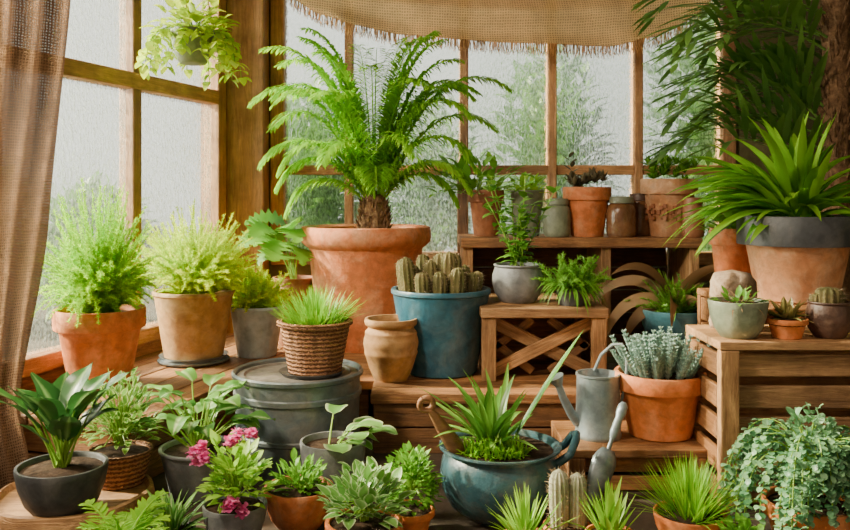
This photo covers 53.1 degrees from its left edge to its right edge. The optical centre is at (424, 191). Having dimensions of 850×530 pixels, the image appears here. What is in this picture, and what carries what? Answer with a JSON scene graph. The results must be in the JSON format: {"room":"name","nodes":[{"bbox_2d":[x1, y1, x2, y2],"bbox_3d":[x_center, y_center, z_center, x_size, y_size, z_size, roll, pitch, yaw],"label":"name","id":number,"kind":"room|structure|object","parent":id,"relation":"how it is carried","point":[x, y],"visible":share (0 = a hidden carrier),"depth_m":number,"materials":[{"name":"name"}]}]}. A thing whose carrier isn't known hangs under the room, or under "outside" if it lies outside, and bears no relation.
{"room":"sunroom","nodes":[
{"label":"sunroom","id":0,"kind":"room"},
{"bbox_2d":[21,0,226,389],"bbox_3d":[-1.370,-0.309,2.976,0.120,2.350,3.000,0,0,17],"label":"wall","id":1,"kind":"structure","parent":0,"point":[51,376],"depth_m":3.49,"materials":[{"name":"brown wood"}]},
{"bbox_2d":[22,0,225,377],"bbox_3d":[-1.286,-0.309,3.097,0.090,1.850,2.080,0,0,17],"label":"window","id":2,"kind":"structure","parent":1,"relation":"in","point":[131,86],"depth_m":3.41,"materials":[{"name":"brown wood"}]},
{"bbox_3d":[-1.155,-1.334,2.440,0.610,0.028,0.028,0,0,0],"label":"curtain rod","id":3,"kind":"object","parent":1,"relation":"attached to","visible":0},
{"bbox_2d":[0,0,70,488],"bbox_3d":[-1.177,-0.229,2.440,0.486,2.170,0.072,0,0,0],"label":"curtain","id":4,"kind":"object","parent":3,"relation":"hanging from","point":[33,33],"visible":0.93,"depth_m":2.44,"materials":[{"name":"beige fabric"}]},
{"bbox_2d":[27,277,776,529],"bbox_3d":[0.000,0.891,5.300,10.000,0.050,9.400,0,0,0],"label":"floor","id":5,"kind":"structure","parent":0,"point":[446,517],"depth_m":2.36,"materials":[{"name":"wood"}]},
{"bbox_2d":[0,474,154,529],"bbox_3d":[-0.929,0.827,2.253,0.412,0.078,0.411,0,0,0],"label":"wooden tray","id":6,"kind":"object","parent":5,"relation":"on","point":[13,516],"visible":0.39,"depth_m":2.14,"materials":[{"name":"brown wood"}]},
{"bbox_2d":[0,361,134,516],"bbox_3d":[-0.914,0.624,2.133,0.337,0.361,0.271,0,0,0],"label":"potted broadleaf","id":7,"kind":"object","parent":6,"relation":"on","point":[53,484],"visible":0.98,"depth_m":2.10,"materials":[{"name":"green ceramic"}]},
{"bbox_2d":[13,451,108,516],"bbox_3d":[-0.914,0.745,2.140,0.222,0.120,0.222,0,0,0],"label":"pot","id":8,"kind":"object","parent":7,"relation":"on","point":[45,487],"depth_m":2.07,"materials":[{"name":"grey ceramic"}]},
{"bbox_2d":[79,366,163,490],"bbox_3d":[-0.842,0.642,2.344,0.245,0.326,0.250,0,0,-31],"label":"potted herb","id":9,"kind":"object","parent":6,"relation":"on","point":[129,460],"visible":0.89,"depth_m":2.33,"materials":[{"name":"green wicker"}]},
{"bbox_2d":[86,440,153,490],"bbox_3d":[-0.843,0.758,2.350,0.179,0.094,0.179,0,0,0],"label":"pot","id":10,"kind":"object","parent":9,"relation":"on","point":[129,470],"depth_m":2.30,"materials":[{"name":"brown wicker"}]},
{"bbox_2d":[35,172,172,317],"bbox_3d":[-1.840,0.370,4.807,0.890,0.995,0.882,0,0,0],"label":"shrub","id":11,"kind":"object","parent":5,"relation":"on","point":[91,184],"visible":0.02,"depth_m":4.63,"materials":[{"name":"green plant"}]},
{"bbox_2d":[77,490,170,529],"bbox_3d":[-0.678,0.775,1.899,0.225,0.182,0.255,0,0,-20],"label":"potted fern","id":12,"kind":"object","parent":5,"relation":"on","point":[134,519],"visible":1,"depth_m":1.94,"materials":[{"name":"green plant"}]},
{"bbox_2d":[20,333,285,477],"bbox_3d":[-0.913,0.766,3.236,0.594,0.200,1.500,0,0,17],"label":"ledge","id":13,"kind":"object","parent":5,"relation":"on","point":[151,371],"visible":0.09,"depth_m":2.87,"materials":[{"name":"brown wood"}]},
{"bbox_2d":[96,374,137,390],"bbox_3d":[-1.128,0.658,2.950,0.257,0.016,0.257,0,0,0],"label":"saucer","id":14,"kind":"object","parent":13,"relation":"on","point":[131,382],"visible":0.04,"depth_m":2.90,"materials":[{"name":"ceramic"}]},
{"bbox_2d":[34,178,160,384],"bbox_3d":[-1.134,0.301,2.942,0.447,0.713,0.446,0,0,-30],"label":"potted fern","id":15,"kind":"object","parent":14,"relation":"on","point":[96,324],"visible":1,"depth_m":2.87,"materials":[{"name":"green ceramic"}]},
{"bbox_2d":[52,303,145,384],"bbox_3d":[-1.128,0.530,2.950,0.305,0.255,0.305,0,0,0],"label":"pot","id":16,"kind":"object","parent":15,"relation":"on","point":[111,344],"depth_m":2.84,"materials":[{"name":"orange ceramic"}]},
{"bbox_2d":[157,350,229,367],"bbox_3d":[-0.908,0.651,3.340,0.275,0.030,0.275,0,0,0],"label":"saucer","id":17,"kind":"object","parent":13,"relation":"on","point":[162,360],"visible":0.63,"depth_m":3.23,"materials":[{"name":"metal"}]},
{"bbox_2d":[135,197,270,359],"bbox_3d":[-0.884,0.332,3.316,0.543,0.623,0.541,0,0,16],"label":"potted fern","id":18,"kind":"object","parent":17,"relation":"on","point":[193,313],"visible":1,"depth_m":3.25,"materials":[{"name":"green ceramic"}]},
{"bbox_2d":[152,287,234,359],"bbox_3d":[-0.908,0.514,3.340,0.314,0.259,0.314,0,0,0],"label":"pot","id":19,"kind":"object","parent":18,"relation":"on","point":[193,325],"depth_m":3.23,"materials":[{"name":"beige ceramic"}]},
{"bbox_2d":[231,256,294,358],"bbox_3d":[-0.678,0.457,3.477,0.303,0.417,0.302,0,0,-8],"label":"potted grass","id":20,"kind":"object","parent":13,"relation":"on","point":[256,330],"depth_m":3.40,"materials":[{"name":"grey ceramic"}]},
{"bbox_2d":[231,304,283,358],"bbox_3d":[-0.686,0.564,3.470,0.220,0.205,0.220,0,0,0],"label":"pot","id":21,"kind":"object","parent":20,"relation":"on","point":[256,331],"depth_m":3.39,"materials":[{"name":"grey ceramic"}]},
{"bbox_2d":[236,209,320,345],"bbox_3d":[-0.616,0.368,3.656,0.354,0.596,0.355,0,0,32],"label":"monstera","id":22,"kind":"object","parent":13,"relation":"on","point":[260,233],"visible":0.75,"depth_m":3.62,"materials":[{"name":"green plant"}]},
{"bbox_2d":[273,275,312,345],"bbox_3d":[-0.573,0.519,3.720,0.201,0.294,0.201,0,0,0],"label":"pot","id":23,"kind":"object","parent":22,"relation":"on","point":[299,282],"depth_m":3.64,"materials":[{"name":"brown ceramic"}]},
{"bbox_2d":[125,489,213,529],"bbox_3d":[-0.617,0.790,2.059,0.230,0.152,0.207,0,0,-33],"label":"potted grass","id":24,"kind":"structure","parent":5,"relation":"on","point":[177,522],"depth_m":2.06,"materials":[{"name":"green plant"}]},
{"bbox_2d":[121,367,275,501],"bbox_3d":[-0.653,0.691,2.441,0.404,0.350,0.393,0,0,34],"label":"potted broadleaf","id":25,"kind":"object","parent":5,"relation":"on","point":[179,475],"visible":0.73,"depth_m":2.41,"materials":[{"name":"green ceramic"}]},
{"bbox_2d":[158,435,239,501],"bbox_3d":[-0.648,0.799,2.450,0.231,0.134,0.231,0,0,0],"label":"pot","id":26,"kind":"object","parent":25,"relation":"on","point":[179,475],"depth_m":2.37,"materials":[{"name":"grey ceramic"}]},
{"bbox_2d":[186,427,282,529],"bbox_3d":[-0.469,0.717,2.100,0.220,0.298,0.229,0,0,0],"label":"potted flower","id":27,"kind":"object","parent":5,"relation":"on","point":[231,509],"visible":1,"depth_m":2.06,"materials":[{"name":"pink plant"}]},
{"bbox_2d":[231,357,362,480],"bbox_3d":[-0.406,0.716,2.720,0.418,0.301,0.418,0,0,0],"label":"tub","id":28,"kind":"object","parent":5,"relation":"on","point":[298,408],"visible":0.61,"depth_m":2.54,"materials":[{"name":"metal"}]},
{"bbox_2d":[279,366,344,379],"bbox_3d":[-0.362,0.575,2.720,0.211,0.014,0.211,0,0,0],"label":"saucer","id":29,"kind":"object","parent":28,"relation":"on","point":[284,370],"visible":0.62,"depth_m":2.64,"materials":[{"name":"grey ceramic"}]},
{"bbox_2d":[263,284,365,375],"bbox_3d":[-0.355,0.433,2.730,0.336,0.284,0.353,0,0,-37],"label":"potted grass","id":30,"kind":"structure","parent":29,"relation":"on","point":[314,337],"depth_m":2.65,"materials":[{"name":"brown wicker"}]},
{"bbox_2d":[280,316,349,375],"bbox_3d":[-0.352,0.492,2.720,0.234,0.165,0.234,0,0,0],"label":"pot","id":31,"kind":"object","parent":30,"relation":"on","point":[315,347],"depth_m":2.64,"materials":[{"name":"brown wicker"}]},
{"bbox_2d":[261,448,333,529],"bbox_3d":[-0.326,0.763,2.198,0.189,0.206,0.184,0,0,0],"label":"potted herb","id":32,"kind":"object","parent":5,"relation":"on","point":[294,504],"visible":0.92,"depth_m":2.15,"materials":[{"name":"ceramic"}]},
{"bbox_2d":[264,475,333,529],"bbox_3d":[-0.326,0.814,2.200,0.181,0.105,0.181,0,0,0],"label":"pot","id":33,"kind":"object","parent":32,"relation":"on","point":[290,507],"depth_m":2.14,"materials":[{"name":"ceramic"}]},
{"bbox_2d":[287,76,377,250],"bbox_3d":[-0.755,0.040,5.581,1.047,1.656,1.105,0,0,0],"label":"shrub","id":34,"kind":"object","parent":5,"relation":"on","point":[310,205],"visible":0.12,"depth_m":5.38,"materials":[{"name":"green plant"}]},
{"bbox_2d":[300,403,397,502],"bbox_3d":[-0.222,0.741,2.402,0.251,0.249,0.224,0,0,-34],"label":"potted broadleaf","id":35,"kind":"object","parent":5,"relation":"on","point":[334,447],"visible":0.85,"depth_m":2.37,"materials":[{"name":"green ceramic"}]},
{"bbox_2d":[300,431,365,502],"bbox_3d":[-0.260,0.783,2.400,0.186,0.166,0.186,0,0,0],"label":"pot","id":36,"kind":"object","parent":35,"relation":"on","point":[317,444],"depth_m":2.33,"materials":[{"name":"grey ceramic"}]},
{"bbox_2d":[315,456,415,529],"bbox_3d":[-0.140,0.744,2.003,0.238,0.245,0.231,0,0,0],"label":"potted broadleaf","id":37,"kind":"object","parent":5,"relation":"on","point":[357,487],"visible":1,"depth_m":1.99,"materials":[{"name":"green plant"}]},
{"bbox_2d":[325,507,402,529],"bbox_3d":[-0.143,0.819,2.000,0.184,0.094,0.184,0,0,0],"label":"pot","id":38,"kind":"object","parent":37,"relation":"on","point":[364,522],"depth_m":1.99,"materials":[{"name":"orange ceramic"}]},
{"bbox_2d":[384,441,445,529],"bbox_3d":[-0.034,0.753,2.159,0.179,0.225,0.180,0,0,0],"label":"potted herb","id":39,"kind":"object","parent":5,"relation":"on","point":[415,472],"visible":0.75,"depth_m":2.14,"materials":[{"name":"green plant"}]},
{"bbox_2d":[385,499,434,529],"bbox_3d":[-0.038,0.835,2.160,0.127,0.063,0.127,0,0,0],"label":"pot","id":40,"kind":"object","parent":39,"relation":"on","point":[420,518],"depth_m":2.12,"materials":[{"name":"orange ceramic"}]},
{"bbox_2d":[389,97,499,250],"bbox_3d":[0.058,-0.004,7.290,1.342,1.744,1.324,0,0,0],"label":"shrub","id":41,"kind":"object","parent":5,"relation":"on","point":[442,113],"visible":0.12,"depth_m":7.08,"materials":[{"name":"green plant"}]},
{"bbox_2d":[344,335,643,452],"bbox_3d":[0.310,0.766,3.447,1.880,0.200,1.295,0,0,0],"label":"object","id":42,"kind":"object","parent":5,"relation":"on","point":[394,404],"visible":0.14,"depth_m":2.81,"materials":[{"name":"brown wood"}]},
{"bbox_2d":[247,27,514,352],"bbox_3d":[-0.197,-0.030,3.703,1.184,1.391,0.609,0,0,0],"label":"potted palm","id":43,"kind":"object","parent":42,"relation":"on","point":[359,259],"visible":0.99,"depth_m":3.60,"materials":[{"name":"plant"}]},
{"bbox_2d":[301,224,430,352],"bbox_3d":[-0.257,0.407,3.700,0.566,0.518,0.566,0,0,0],"label":"pot","id":44,"kind":"object","parent":43,"relation":"on","point":[357,260],"depth_m":3.48,"materials":[{"name":"ceramic"}]},
{"bbox_2d":[363,314,417,382],"bbox_3d":[-0.121,0.557,3.020,0.195,0.218,0.195,0,0,0],"label":"urn","id":45,"kind":"object","parent":42,"relation":"on","point":[390,344],"visible":0.98,"depth_m":2.95,"materials":[{"name":"ceramic"}]},
{"bbox_2d":[391,251,490,378],"bbox_3d":[0.059,0.439,3.150,0.370,0.455,0.370,0,0,11],"label":"potted cactus","id":46,"kind":"object","parent":42,"relation":"on","point":[445,299],"visible":0.99,"depth_m":3.03,"materials":[{"name":"blue ceramic"}]},
{"bbox_2d":[478,293,608,381],"bbox_3d":[0.419,0.537,3.198,0.448,0.260,0.456,0,0,0],"label":"crate","id":47,"kind":"object","parent":42,"relation":"on","point":[514,334],"visible":0.7,"depth_m":3.04,"materials":[{"name":"brown wood"}]},
{"bbox_2d":[477,173,561,303],"bbox_3d":[0.359,0.167,3.156,0.328,0.480,0.204,0,0,0],"label":"potted herb","id":48,"kind":"object","parent":47,"relation":"on","point":[512,283],"visible":0.99,"depth_m":3.12,"materials":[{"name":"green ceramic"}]},
{"bbox_2d":[492,262,543,303],"bbox_3d":[0.345,0.337,3.150,0.193,0.140,0.193,0,0,0],"label":"pot","id":49,"kind":"object","parent":48,"relation":"on","point":[512,283],"depth_m":3.08,"materials":[{"name":"grey ceramic"}]},
{"bbox_2d":[527,252,614,316],"bbox_3d":[0.523,0.323,3.068,0.312,0.225,0.302,0,0,-13],"label":"potted herb","id":50,"kind":"object","parent":47,"relation":"on","point":[572,287],"visible":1,"depth_m":3.01,"materials":[{"name":"green plant"}]},
{"bbox_2d":[556,289,587,306],"bbox_3d":[0.529,0.376,3.060,0.122,0.061,0.122,0,0,0],"label":"pot","id":51,"kind":"object","parent":50,"relation":"on","point":[572,303],"depth_m":3.01,"materials":[{"name":"grey ceramic"}]},
{"bbox_2d":[457,179,702,346],"bbox_3d":[0.665,0.290,3.815,1.025,0.751,0.430,0,0,0],"label":"wooden shelf unit","id":52,"kind":"object","parent":42,"relation":"on","point":[474,250],"visible":0.44,"depth_m":3.92,"materials":[{"name":"brown wood"}]},
{"bbox_2d":[425,145,531,235],"bbox_3d":[0.227,-0.010,3.789,0.476,0.410,0.509,0,0,0],"label":"potted herb","id":53,"kind":"object","parent":52,"relation":"on","point":[481,227],"visible":0.82,"depth_m":3.72,"materials":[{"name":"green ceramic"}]},
{"bbox_2d":[468,190,503,235],"bbox_3d":[0.271,0.093,3.780,0.160,0.204,0.160,0,0,0],"label":"pot","id":54,"kind":"object","parent":53,"relation":"on","point":[481,227],"depth_m":3.72,"materials":[{"name":"brown ceramic"}]},
{"bbox_2d":[504,172,552,235],"bbox_3d":[0.455,0.052,3.768,0.214,0.285,0.229,0,0,0],"label":"potted herb","id":55,"kind":"object","parent":52,"relation":"on","point":[537,194],"visible":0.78,"depth_m":3.73,"materials":[{"name":"plant"}]},
{"bbox_2d":[510,190,543,235],"bbox_3d":[0.454,0.093,3.780,0.151,0.204,0.151,0,0,0],"label":"pot","id":56,"kind":"object","parent":55,"relation":"on","point":[537,195],"depth_m":3.73,"materials":[{"name":"ceramic"}]},
{"bbox_2d":[543,198,570,236],"bbox_3d":[0.578,0.111,3.720,0.118,0.168,0.118,0,0,0],"label":"storage jar","id":57,"kind":"object","parent":52,"relation":"on","point":[558,224],"visible":0.92,"depth_m":3.67,"materials":[{"name":"ceramic"}]},
{"bbox_2d":[562,151,611,236],"bbox_3d":[0.719,0.009,3.750,0.230,0.372,0.212,0,0,0],"label":"potted succulent","id":58,"kind":"object","parent":52,"relation":"on","point":[587,205],"visible":0.98,"depth_m":3.68,"materials":[{"name":"ceramic"}]},
{"bbox_2d":[563,187,611,236],"bbox_3d":[0.715,0.086,3.750,0.212,0.217,0.212,0,0,0],"label":"pot","id":59,"kind":"object","parent":58,"relation":"on","point":[587,205],"depth_m":3.67,"materials":[{"name":"ceramic"}]},
{"bbox_2d":[606,196,635,236],"bbox_3d":[0.853,0.107,3.700,0.126,0.176,0.126,0,0,0],"label":"storage jar","id":60,"kind":"object","parent":52,"relation":"on","point":[620,213],"visible":1,"depth_m":3.65,"materials":[{"name":"brown ceramic"}]},
{"bbox_2d":[629,193,649,235],"bbox_3d":[0.961,0.100,3.800,0.107,0.189,0.107,0,0,0],"label":"storage jar","id":61,"kind":"object","parent":52,"relation":"on","point":[642,225],"visible":0.54,"depth_m":3.75,"materials":[{"name":"brown glass"}]},
{"bbox_2d":[639,154,698,236],"bbox_3d":[1.073,0.011,3.760,0.275,0.369,0.248,0,0,0],"label":"potted succulent","id":62,"kind":"object","parent":52,"relation":"on","point":[658,199],"visible":0.88,"depth_m":3.68,"materials":[{"name":"ceramic"}]},
{"bbox_2d":[640,179,697,236],"bbox_3d":[1.079,0.069,3.760,0.248,0.252,0.248,0,0,0],"label":"pot","id":63,"kind":"object","parent":62,"relation":"on","point":[658,199],"depth_m":3.67,"materials":[{"name":"ceramic"}]},
{"bbox_2d":[682,197,704,237],"bbox_3d":[1.154,0.109,3.660,0.095,0.172,0.095,0,0,0],"label":"storage jar","id":64,"kind":"object","parent":52,"relation":"on","point":[694,233],"visible":0.8,"depth_m":3.62,"materials":[{"name":"brown ceramic"}]},
{"bbox_2d":[418,331,582,526],"bbox_3d":[0.210,0.626,2.282,0.473,0.480,0.413,0,0,0],"label":"potted plant","id":65,"kind":"object","parent":5,"relation":"on","point":[497,456],"visible":0.98,"depth_m":2.19,"materials":[{"name":"blue ceramic"}]},
{"bbox_2d":[417,395,465,454],"bbox_3d":[0.051,0.624,2.220,0.160,0.205,0.045,0,0,-37],"label":"wooden scoop","id":66,"kind":"object","parent":65,"relation":"in","point":[451,441],"visible":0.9,"depth_m":2.20,"materials":[{"name":"brown wood"}]},
{"bbox_2d":[439,428,561,526],"bbox_3d":[0.201,0.771,2.280,0.327,0.190,0.327,0,0,0],"label":"pot","id":67,"kind":"object","parent":65,"relation":"on","point":[474,478],"depth_m":2.16,"materials":[{"name":"blue ceramic"}]},
{"bbox_2d":[488,483,580,529],"bbox_3d":[0.240,0.771,1.955,0.222,0.191,0.192,0,0,-15],"label":"potted succulent","id":68,"kind":"object","parent":5,"relation":"on","point":[523,521],"visible":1,"depth_m":1.95,"materials":[{"name":"green plant"}]},
{"bbox_2d":[469,47,624,233],"bbox_3d":[0.855,-0.086,5.809,1.063,1.908,1.028,0,0,20],"label":"shrub","id":69,"kind":"object","parent":5,"relation":"on","point":[582,131],"visible":0.09,"depth_m":5.65,"materials":[{"name":"green plant"}]},
{"bbox_2d":[543,466,590,529],"bbox_3d":[0.350,0.769,2.080,0.126,0.195,0.118,0,0,0],"label":"potted cactus","id":70,"kind":"object","parent":5,"relation":"on","point":[562,486],"visible":0.86,"depth_m":2.06,"materials":[{"name":"plant"}]},
{"bbox_2d":[543,518,590,529],"bbox_3d":[0.347,0.839,2.080,0.118,0.054,0.118,0,0,0],"label":"pot","id":71,"kind":"object","parent":70,"relation":"on","point":[567,526],"depth_m":2.06,"materials":[{"name":"ceramic"}]},
{"bbox_2d":[563,477,643,529],"bbox_3d":[0.436,0.761,1.974,0.167,0.210,0.229,0,0,27],"label":"aloe","id":72,"kind":"object","parent":5,"relation":"on","point":[613,515],"visible":1,"depth_m":1.94,"materials":[{"name":"green plant"}]},
{"bbox_2d":[587,401,627,508],"bbox_3d":[0.504,0.727,2.352,0.159,0.274,0.037,0,0,-34],"label":"trowel","id":73,"kind":"object","parent":5,"relation":"on","point":[602,467],"visible":0.88,"depth_m":2.34,"materials":[{"name":"metal"}]},
{"bbox_2d":[551,421,706,489],"bbox_3d":[0.605,0.800,2.580,0.400,0.131,0.320,0,0,0],"label":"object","id":74,"kind":"object","parent":5,"relation":"on","point":[631,452],"visible":0.37,"depth_m":2.45,"materials":[{"name":"brown wood"}]},
{"bbox_2d":[550,343,627,442],"bbox_3d":[0.489,0.595,2.560,0.250,0.279,0.140,0,0,0],"label":"watering can","id":75,"kind":"object","parent":74,"relation":"on","point":[598,398],"visible":0.84,"depth_m":2.51,"materials":[{"name":"metal"}]},
{"bbox_2d":[609,326,711,442],"bbox_3d":[0.721,0.575,2.583,0.318,0.320,0.312,0,0,11],"label":"potted succulent","id":76,"kind":"object","parent":74,"relation":"on","point":[661,394],"visible":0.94,"depth_m":2.49,"materials":[{"name":"orange ceramic"}]},
{"bbox_2d":[626,5,716,250],"bbox_3d":[1.790,-0.196,5.213,1.169,2.143,1.168,0,0,-27],"label":"shrub","id":77,"kind":"object","parent":5,"relation":"on","point":[648,52],"visible":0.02,"depth_m":5.10,"materials":[{"name":"green plant"}]},
{"bbox_2d":[623,450,761,529],"bbox_3d":[0.655,0.755,2.087,0.370,0.222,0.335,0,0,36],"label":"potted grass","id":78,"kind":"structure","parent":5,"relation":"on","point":[687,510],"depth_m":2.06,"materials":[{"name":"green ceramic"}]},
{"bbox_2d":[715,512,764,529],"bbox_3d":[0.739,0.806,1.965,0.129,0.119,0.133,0,0,0],"label":"potted herb","id":79,"kind":"object","parent":5,"relation":"on","point":[744,523],"visible":0.99,"depth_m":1.98,"materials":[{"name":"plant"}]},
{"bbox_2d":[631,0,849,291],"bbox_3d":[1.581,-0.107,3.557,1.437,1.945,0.921,0,0,0],"label":"palm tree","id":80,"kind":"object","parent":5,"relation":"on","point":[831,73],"visible":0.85,"depth_m":3.45,"materials":[{"name":"green plant"}]},
{"bbox_2d":[686,325,849,510],"bbox_3d":[1.080,0.636,2.455,0.564,0.460,0.310,0,0,0],"label":"wooden crate","id":81,"kind":"object","parent":5,"relation":"on","point":[764,375],"visible":0.6,"depth_m":2.33,"materials":[{"name":"brown wood"}]},
{"bbox_2d":[709,270,757,328],"bbox_3d":[0.916,0.319,2.530,0.136,0.175,0.144,0,0,0],"label":"lump","id":82,"kind":"object","parent":81,"relation":"on","point":[729,279],"visible":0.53,"depth_m":2.48,"materials":[{"name":"stone"}]},
{"bbox_2d":[707,285,769,338],"bbox_3d":[0.880,0.335,2.380,0.181,0.143,0.177,0,0,0],"label":"potted succulent","id":83,"kind":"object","parent":81,"relation":"on","point":[740,316],"depth_m":2.33,"materials":[{"name":"ceramic"}]},
{"bbox_2d":[766,297,812,339],"bbox_3d":[1.004,0.346,2.361,0.143,0.120,0.130,0,0,0],"label":"potted succulent","id":84,"kind":"object","parent":81,"relation":"on","point":[785,324],"visible":0.95,"depth_m":2.34,"materials":[{"name":"orange ceramic"}]},
{"bbox_2d":[766,316,808,339],"bbox_3d":[1.009,0.379,2.370,0.112,0.055,0.112,0,0,0],"label":"pot","id":85,"kind":"object","parent":84,"relation":"on","point":[781,327],"depth_m":2.33,"materials":[{"name":"orange ceramic"}]},
{"bbox_2d":[805,287,849,338],"bbox_3d":[1.133,0.334,2.380,0.126,0.144,0.123,0,0,0],"label":"potted cactus","id":86,"kind":"object","parent":81,"relation":"on","point":[828,309],"visible":1,"depth_m":2.34,"materials":[{"name":"brown ceramic"}]},
{"bbox_2d":[697,288,849,324],"bbox_3d":[1.295,0.616,2.955,0.514,0.500,0.590,0,0,0],"label":"wooden crate","id":87,"kind":"object","parent":5,"relation":"on","point":[703,314],"visible":0.12,"depth_m":3.17,"materials":[{"name":"brown wood"}]},
{"bbox_2d":[695,200,751,274],"bbox_3d":[1.119,0.190,3.132,0.240,0.352,0.271,0,0,0],"label":"potted herb","id":88,"kind":"object","parent":87,"relation":"on","point":[727,254],"visible":0.35,"depth_m":3.06,"materials":[{"name":"ceramic"}]},
{"bbox_2d":[709,227,751,274],"bbox_3d":[1.131,0.249,3.120,0.169,0.234,0.169,0,0,0],"label":"pot","id":89,"kind":"object","parent":88,"relation":"on","point":[727,254],"depth_m":3.06,"materials":[{"name":"ceramic"}]},
{"bbox_2d":[663,111,849,304],"bbox_3d":[1.251,0.040,2.962,0.881,0.652,0.631,0,0,0],"label":"potted palm","id":90,"kind":"object","parent":87,"relation":"on","point":[794,249],"visible":0.99,"depth_m":2.80,"materials":[{"name":"plant"}]},
{"bbox_2d":[746,216,849,304],"bbox_3d":[1.260,0.224,2.880,0.380,0.285,0.380,0,0,0],"label":"pot","id":91,"kind":"object","parent":90,"relation":"on","point":[789,256],"depth_m":2.74,"materials":[{"name":"ceramic"}]},
{"bbox_2d":[716,402,849,529],"bbox_3d":[0.935,0.687,2.042,0.390,0.358,0.407,0,0,-22],"label":"trailing potted plant","id":92,"kind":"object","parent":5,"relation":"on","point":[819,459],"visible":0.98,"depth_m":1.99,"materials":[{"name":"green plant"}]},
{"bbox_3d":[1.000,0.746,3.420,0.284,0.240,0.280,0,0,0],"label":"wooden crate","id":93,"kind":"object","parent":5,"relation":"on","visible":0},
{"bbox_2d":[595,262,713,343],"bbox_3d":[0.985,0.452,3.411,0.612,0.348,0.423,0,0,0],"label":"potted plant","id":94,"kind":"object","parent":93,"relation":"on","point":[664,306],"visible":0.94,"depth_m":3.39,"materials":[{"name":"brown plant"}]},
{"bbox_2d":[642,307,696,342],"bbox_3d":[1.002,0.548,3.420,0.266,0.155,0.266,0,0,0],"label":"pot","id":95,"kind":"object","parent":94,"relation":"on","point":[652,317],"depth_m":3.32,"materials":[{"name":"teal ceramic"}]},
{"bbox_2d":[269,0,849,362],"bbox_3d":[0.925,-0.309,4.360,3.650,2.350,0.120,0,0,0],"label":"wall","id":96,"kind":"structure","parent":0,"point":[742,150],"depth_m":4.30,"materials":[{"name":"glass"},{"name":"brown wood"}]},
{"bbox_2d":[227,0,268,332],"bbox_3d":[-0.889,-0.309,4.210,0.208,2.350,0.160,0,0,0],"label":"wooden post","id":97,"kind":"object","parent":96,"relation":"attached to","point":[247,137],"depth_m":4.13,"materials":[{"name":"brown wood"}]},
{"bbox_2d":[271,0,735,264],"bbox_3d":[0.395,-0.434,4.320,2.346,1.600,0.120,0,0,0],"label":"window","id":98,"kind":"structure","parent":96,"relation":"in","point":[280,10],"depth_m":4.32,"materials":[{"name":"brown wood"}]},
{"bbox_3d":[0.397,-1.094,4.120,2.320,0.028,0.028,0,0,0],"label":"curtain rod","id":99,"kind":"object","parent":98,"relation":"attached to","visible":0},
{"bbox_2d":[288,0,719,58],"bbox_3d":[0.397,-0.861,4.097,2.229,0.447,0.110,0,0,0],"label":"valance","id":100,"kind":"object","parent":99,"relation":"hanging from","point":[605,24],"visible":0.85,"depth_m":4.09,"materials":[{"name":"beige fabric"}]},
{"bbox_2d":[585,523,631,529],"bbox_3d":[0.427,0.825,1.960,0.115,0.082,0.115,0,0,0],"label":"pot","id":101,"kind":"object","parent":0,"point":[591,527],"depth_m":1.98,"materials":[{"name":"orange ceramic"}]},
{"bbox_2d":[614,365,706,442],"bbox_3d":[0.713,0.639,2.580,0.273,0.192,0.273,0,0,0],"label":"pot","id":102,"kind":"object","parent":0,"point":[662,407],"depth_m":2.48,"materials":[{"name":"orange ceramic"}]},
{"bbox_2d":[653,499,727,529],"bbox_3d":[0.652,0.826,2.090,0.177,0.079,0.177,0,0,0],"label":"pot","id":103,"kind":"object","parent":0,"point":[676,521],"depth_m":2.05,"materials":[{"name":"orange ceramic"}]},
{"bbox_2d":[761,484,849,529],"bbox_3d":[0.924,0.803,2.040,0.221,0.127,0.221,0,0,0],"label":"pot","id":104,"kind":"object","parent":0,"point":[821,519],"depth_m":1.95,"materials":[{"name":"orange ceramic"}]},
{"bbox_3d":[0.425,-1.519,2.960,4.850,0.070,2.920,0,0,0],"label":"ceiling","id":105,"kind":"structure","parent":0,"visible":0},
{"bbox_2d":[134,0,251,90],"bbox_3d":[-0.907,-0.948,3.321,0.418,1.072,0.416,0,0,0],"label":"hanging plant","id":106,"kind":"object","parent":105,"relation":"hanging from","point":[191,44],"visible":1,"depth_m":3.24,"materials":[{"name":"plant"}]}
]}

